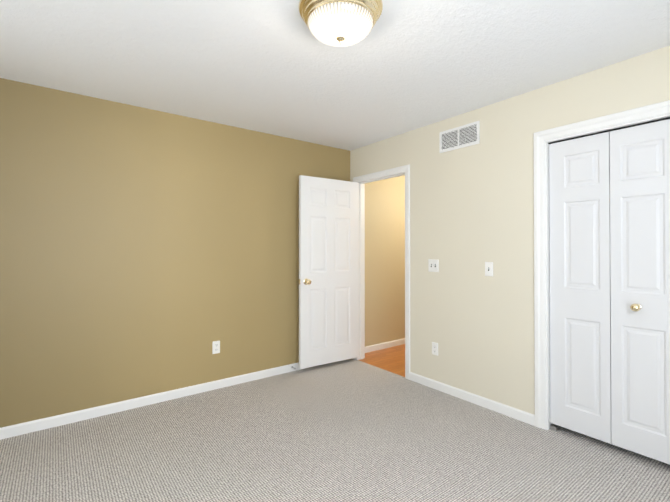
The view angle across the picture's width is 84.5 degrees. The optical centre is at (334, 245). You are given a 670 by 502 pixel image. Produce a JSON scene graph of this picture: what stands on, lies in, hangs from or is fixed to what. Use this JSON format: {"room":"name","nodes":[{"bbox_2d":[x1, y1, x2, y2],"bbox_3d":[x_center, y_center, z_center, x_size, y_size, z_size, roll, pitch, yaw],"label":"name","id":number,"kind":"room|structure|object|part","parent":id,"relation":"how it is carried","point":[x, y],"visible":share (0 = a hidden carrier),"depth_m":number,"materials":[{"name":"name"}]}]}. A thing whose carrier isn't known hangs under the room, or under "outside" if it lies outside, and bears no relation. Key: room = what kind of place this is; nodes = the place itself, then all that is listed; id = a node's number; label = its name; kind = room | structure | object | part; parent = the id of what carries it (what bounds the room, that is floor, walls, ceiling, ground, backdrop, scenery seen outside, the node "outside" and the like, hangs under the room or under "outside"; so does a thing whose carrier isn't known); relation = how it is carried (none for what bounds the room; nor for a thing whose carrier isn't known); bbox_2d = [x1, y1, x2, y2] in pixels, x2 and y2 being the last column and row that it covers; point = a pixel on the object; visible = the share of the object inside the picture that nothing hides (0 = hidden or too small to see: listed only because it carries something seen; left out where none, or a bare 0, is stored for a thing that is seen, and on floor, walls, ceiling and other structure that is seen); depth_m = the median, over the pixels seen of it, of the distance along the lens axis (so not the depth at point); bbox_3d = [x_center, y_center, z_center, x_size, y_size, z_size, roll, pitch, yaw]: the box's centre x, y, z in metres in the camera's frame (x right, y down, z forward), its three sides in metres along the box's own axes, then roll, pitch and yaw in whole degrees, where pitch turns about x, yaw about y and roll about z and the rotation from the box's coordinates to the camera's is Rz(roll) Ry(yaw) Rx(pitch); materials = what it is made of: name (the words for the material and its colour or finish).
{"room":"empty bedroom","nodes":[
{"label":"empty bedroom","id":0,"kind":"room"},
{"bbox_2d":[0,78,349,427],"bbox_3d":[-1.228,0.091,3.348,3.678,2.440,0.110,0,-1,-37],"label":"wall","id":1,"kind":"structure","parent":0,"point":[144,251],"depth_m":2.98,"materials":[{"name":"paint"}]},
{"bbox_2d":[0,362,308,439],"bbox_3d":[-1.173,1.274,3.292,3.428,0.075,0.030,0,-1,-37],"label":"baseboard","id":2,"kind":"structure","parent":1,"relation":"attached to","point":[120,406],"depth_m":2.96,"materials":[{"name":"white wood"}]},
{"bbox_2d":[212,341,219,353],"bbox_3d":[-1.086,0.934,3.375,0.070,0.115,0.007,0,-1,-37],"label":"electrical outlet","id":3,"kind":"object","parent":1,"relation":"attached to","point":[215,347],"visible":1,"depth_m":3.37,"materials":[{"name":"white plastic"}]},
{"bbox_2d":[0,358,669,501],"bbox_3d":[0.299,1.330,1.905,4.368,0.060,4.240,0,-1,-37],"label":"floor carpet","id":4,"kind":"object","parent":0,"point":[350,430],"visible":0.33,"depth_m":2.31,"materials":[{"name":"grey carpet"}]},
{"bbox_2d":[0,0,669,150],"bbox_3d":[0.984,-1.165,2.510,6.168,0.060,4.340,0,-1,-37],"label":"ceiling","id":5,"kind":"structure","parent":0,"point":[275,67],"depth_m":2.21,"materials":[{"name":"white paint"}]},
{"bbox_2d":[299,0,382,46],"bbox_3d":[0.027,-1.053,1.777,0.404,0.177,0.404,0,-1,-37],"label":"flush-mount light","id":6,"kind":"object","parent":5,"relation":"attached to","point":[340,23],"visible":1,"depth_m":1.70,"materials":[{"name":"white glass"}]},
{"bbox_2d":[365,175,404,346],"bbox_3d":[1.245,0.107,5.283,2.600,2.440,0.110,0,-1,-37],"label":"wall","id":7,"kind":"structure","parent":0,"point":[385,260],"depth_m":4.73,"materials":[{"name":"paint"}]},
{"bbox_2d":[365,338,404,352],"bbox_3d":[1.238,1.289,5.191,2.490,0.075,0.013,0,-1,-37],"label":"baseboard","id":8,"kind":"structure","parent":7,"relation":"attached to","point":[380,346],"depth_m":4.72,"materials":[{"name":"white wood"}]},
{"bbox_2d":[350,46,669,414],"bbox_3d":[1.443,0.087,2.787,0.110,2.440,4.020,0,-1,-37],"label":"wall","id":9,"kind":"structure","parent":0,"point":[471,210],"depth_m":2.98,"materials":[{"name":"paint"}]},
{"bbox_2d":[353,164,409,379],"bbox_3d":[0.522,0.262,3.994,0.144,2.110,0.857,0,-1,-37],"label":"door frame","id":10,"kind":"structure","parent":9,"relation":"attached to","point":[361,269],"depth_m":4.07,"materials":[{"name":"white wood"}]},
{"bbox_2d":[299,175,357,368],"bbox_3d":[-0.057,0.274,4.015,0.765,1.995,0.179,0,-1,-34],"label":"door leaf","id":11,"kind":"structure","parent":10,"relation":"attached to","point":[328,270],"depth_m":3.98,"materials":[{"name":"painted wood"},{"name":"brass"}]},
{"bbox_3d":[-0.329,0.375,3.829,0.107,0.064,0.179,0,-1,-34],"label":"knob","id":12,"kind":"part","parent":11,"relation":"part of","materials":[{"name":"gold metal"}]},
{"bbox_2d":[428,259,438,271],"bbox_3d":[0.900,0.187,3.391,0.021,0.115,0.116,0,-1,-37],"label":"switch plate","id":13,"kind":"object","parent":9,"relation":"attached to","point":[433,265],"visible":1,"depth_m":3.39,"materials":[{"name":"white plastic"}]},
{"bbox_2d":[432,342,437,355],"bbox_3d":[0.914,0.947,3.377,0.007,0.115,0.070,0,-1,-37],"label":"electrical outlet","id":14,"kind":"object","parent":9,"relation":"attached to","point":[434,348],"visible":1,"depth_m":3.38,"materials":[{"name":"white plastic"}]},
{"bbox_2d":[439,121,479,152],"bbox_3d":[1.070,-0.932,3.189,0.007,0.188,0.393,0,-1,-37],"label":"air vent","id":15,"kind":"object","parent":9,"relation":"in","point":[463,136],"visible":1,"depth_m":3.18,"materials":[{"name":"white metal"}]},
{"bbox_2d":[409,372,534,425],"bbox_3d":[1.090,1.272,3.141,0.013,0.075,1.186,0,-1,-37],"label":"baseboard","id":16,"kind":"structure","parent":9,"relation":"attached to","point":[526,417],"depth_m":3.03,"materials":[{"name":"white wood"}]},
{"bbox_2d":[485,262,492,275],"bbox_3d":[1.230,0.190,2.957,0.021,0.115,0.070,0,-1,-37],"label":"switch plate","id":17,"kind":"object","parent":9,"relation":"attached to","point":[488,268],"visible":1,"depth_m":2.96,"materials":[{"name":"white plastic"}]},
{"bbox_2d":[549,423,558,431],"bbox_3d":[1.558,1.291,2.616,0.053,0.030,0.044,0,-1,-37],"label":"pivot bracket","id":18,"kind":"object","parent":9,"relation":"attached to","point":[553,427],"visible":0.86,"depth_m":2.60,"materials":[{"name":"silver metal"}]},
{"bbox_2d":[549,132,610,443],"bbox_3d":[1.652,0.268,2.495,0.030,1.984,0.357,0,-1,-37],"label":"bifold closet door","id":19,"kind":"structure","parent":9,"relation":"in","point":[580,295],"depth_m":2.47,"materials":[{"name":"white wood"}]},
{"bbox_2d":[533,100,669,429],"bbox_3d":[1.989,0.271,2.070,0.112,2.060,1.490,0,-1,-37],"label":"door frame","id":20,"kind":"structure","parent":9,"relation":"attached to","point":[547,261],"depth_m":2.62,"materials":[{"name":"white wood"}]},
{"bbox_2d":[548,117,669,143],"bbox_3d":[1.983,-0.734,2.073,0.045,0.007,1.450,0,-1,-37],"label":"track rail","id":21,"kind":"object","parent":9,"relation":"attached to","point":[611,130],"visible":0.6,"depth_m":2.34,"materials":[{"name":"black"}]},
{"bbox_2d":[610,119,669,464],"bbox_3d":[1.846,0.265,2.190,0.091,1.984,0.357,0,-1,-37],"label":"bifold closet door","id":22,"kind":"structure","parent":9,"relation":"in","point":[640,266],"depth_m":2.22,"materials":[{"name":"white wood"}]},
{"bbox_3d":[1.808,0.372,2.214,0.061,0.048,0.048,0,-1,-37],"label":"closet bifold knob","id":23,"kind":"part","parent":22,"relation":"part of","materials":[{"name":"gold metal"}]},
{"label":"outside","id":24,"kind":"structure","parent":0,"visible":0},
{"bbox_2d":[359,344,404,376],"bbox_3d":[1.723,1.351,4.468,2.595,0.060,1.970,0,-1,-37],"label":"floor","id":25,"kind":"structure","parent":24,"point":[391,359],"depth_m":4.26,"materials":[{"name":"brown wood"}]}
]}

